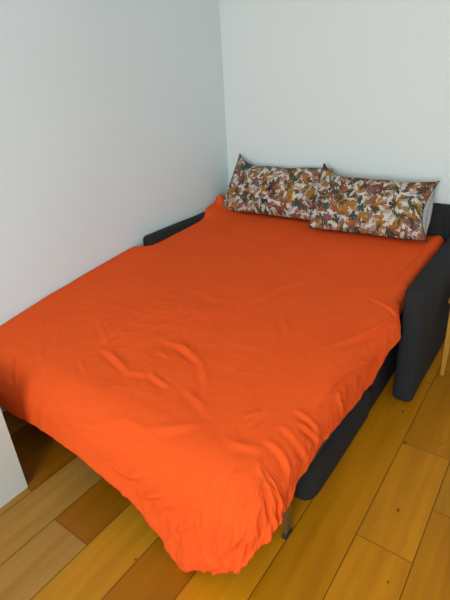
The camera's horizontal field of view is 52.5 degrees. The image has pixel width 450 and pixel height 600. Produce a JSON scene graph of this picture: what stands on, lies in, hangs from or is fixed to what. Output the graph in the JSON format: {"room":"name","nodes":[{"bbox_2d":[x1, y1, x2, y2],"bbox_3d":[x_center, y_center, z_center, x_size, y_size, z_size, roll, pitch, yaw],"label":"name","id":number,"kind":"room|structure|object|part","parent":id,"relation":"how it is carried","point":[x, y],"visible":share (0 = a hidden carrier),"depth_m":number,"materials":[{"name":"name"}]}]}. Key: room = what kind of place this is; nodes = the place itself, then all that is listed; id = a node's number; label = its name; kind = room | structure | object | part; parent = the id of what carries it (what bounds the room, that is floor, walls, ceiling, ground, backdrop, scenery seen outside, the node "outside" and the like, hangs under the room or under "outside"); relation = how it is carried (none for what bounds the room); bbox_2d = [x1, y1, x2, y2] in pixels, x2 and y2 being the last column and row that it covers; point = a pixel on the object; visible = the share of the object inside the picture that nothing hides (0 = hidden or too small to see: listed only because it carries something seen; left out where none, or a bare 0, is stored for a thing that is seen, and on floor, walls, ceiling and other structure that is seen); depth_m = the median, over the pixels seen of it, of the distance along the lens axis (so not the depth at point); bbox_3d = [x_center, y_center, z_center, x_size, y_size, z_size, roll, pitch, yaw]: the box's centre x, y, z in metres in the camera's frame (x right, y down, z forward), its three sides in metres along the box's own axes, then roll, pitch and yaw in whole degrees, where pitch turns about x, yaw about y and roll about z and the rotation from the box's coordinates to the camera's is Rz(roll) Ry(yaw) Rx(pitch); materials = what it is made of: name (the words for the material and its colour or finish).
{"room":"bedroom","nodes":[
{"label":"bedroom","id":0,"kind":"room"},
{"bbox_2d":[0,0,228,412],"bbox_3d":[-1.533,-0.377,1.534,0.120,2.500,5.324,15,32,33],"label":"wall","id":1,"kind":"structure","parent":0,"point":[113,121],"depth_m":2.47,"materials":[{"name":"white paint"}]},
{"bbox_2d":[0,340,449,599],"bbox_3d":[0.369,1.231,0.851,4.400,0.001,5.084,15,32,33],"label":"floor","id":2,"kind":"structure","parent":0,"point":[378,527],"depth_m":1.68,"materials":[{"name":"brown wood"}]},
{"bbox_2d":[0,408,27,507],"bbox_3d":[-1.340,0.692,1.616,0.556,0.492,0.958,15,32,33],"label":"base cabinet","id":3,"kind":"object","parent":2,"relation":"on","point":[12,479],"visible":1,"depth_m":1.82,"materials":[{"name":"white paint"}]},
{"bbox_2d":[143,203,449,539],"bbox_3d":[0.165,0.010,2.500,1.729,0.754,2.004,15,32,33],"label":"bed","id":4,"kind":"object","parent":2,"relation":"on","point":[424,316],"visible":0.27,"depth_m":2.12,"materials":[{"name":"grey fabric"}]},
{"bbox_3d":[-0.195,-0.309,3.332,0.100,0.612,0.969,15,32,33],"label":"armrest","id":5,"kind":"part","parent":4,"relation":"part of","materials":[{"name":"grey fabric"}]},
{"bbox_2d":[0,194,443,575],"bbox_3d":[0.040,0.093,2.404,1.663,0.716,2.093,15,32,33],"label":"duvet","id":6,"kind":"object","parent":4,"relation":"on","point":[202,370],"visible":0.96,"depth_m":1.85,"materials":[{"name":"orange fabric"}]},
{"bbox_2d":[222,154,332,220],"bbox_3d":[0.327,-0.780,3.119,0.810,0.385,0.212,15,32,33],"label":"pillow","id":7,"kind":"object","parent":6,"relation":"on","point":[263,190],"visible":0.81,"depth_m":3.06,"materials":[{"name":"multicoloured fabric"}]},
{"bbox_2d":[308,163,439,241],"bbox_3d":[0.857,-0.580,2.683,0.717,0.369,0.245,15,32,33],"label":"pillow","id":8,"kind":"object","parent":6,"relation":"on","point":[376,207],"visible":1,"depth_m":2.62,"materials":[{"name":"multicoloured fabric"}]},
{"bbox_3d":[0.215,0.715,1.583,0.010,0.273,0.037,15,32,33],"label":"leg","id":9,"kind":"part","parent":4,"relation":"part of","materials":[{"name":"grey metal"}]},
{"bbox_3d":[-0.110,0.415,2.267,1.501,0.213,0.630,15,32,33],"label":"seat","id":10,"kind":"part","parent":4,"relation":"part of","materials":[{"name":"fabric"}]},
{"bbox_3d":[0.095,0.149,2.484,1.473,0.042,1.670,15,32,33],"label":"bed frame","id":11,"kind":"part","parent":4,"relation":"part of","materials":[{"name":"fabric"}]},
{"bbox_3d":[0.362,0.100,2.863,1.476,0.232,0.986,15,32,33],"label":"seat","id":12,"kind":"part","parent":4,"relation":"part of","materials":[{"name":"fabric"}]},
{"bbox_3d":[1.121,0.043,2.443,0.105,0.612,0.970,15,32,33],"label":"armrest","id":13,"kind":"part","parent":4,"relation":"part of","materials":[{"name":"grey fabric"}]},
{"bbox_2d":[426,213,445,236],"bbox_3d":[0.662,-0.457,3.078,1.483,0.427,0.024,15,32,33],"label":"sofa backrest","id":14,"kind":"object","parent":4,"relation":"on","point":[437,225],"depth_m":2.62,"materials":[{"name":"grey fabric"}]},
{"bbox_3d":[0.715,-0.381,3.164,1.529,0.706,0.112,15,32,33],"label":"backrest","id":15,"kind":"part","parent":4,"relation":"part of","materials":[{"name":"grey fabric"}]},
{"bbox_2d":[440,298,449,375],"bbox_3d":[1.369,0.163,2.362,0.375,0.460,0.385,15,32,33],"label":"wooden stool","id":16,"kind":"object","parent":2,"relation":"on","point":[447,339],"visible":1,"depth_m":2.35,"materials":[{"name":"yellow wood"}]},
{"bbox_2d":[219,0,449,203],"bbox_3d":[1.817,-0.902,2.151,4.400,2.500,0.120,15,32,33],"label":"wall","id":17,"kind":"structure","parent":0,"point":[357,88],"depth_m":2.77,"materials":[{"name":"white paint"}]}
]}

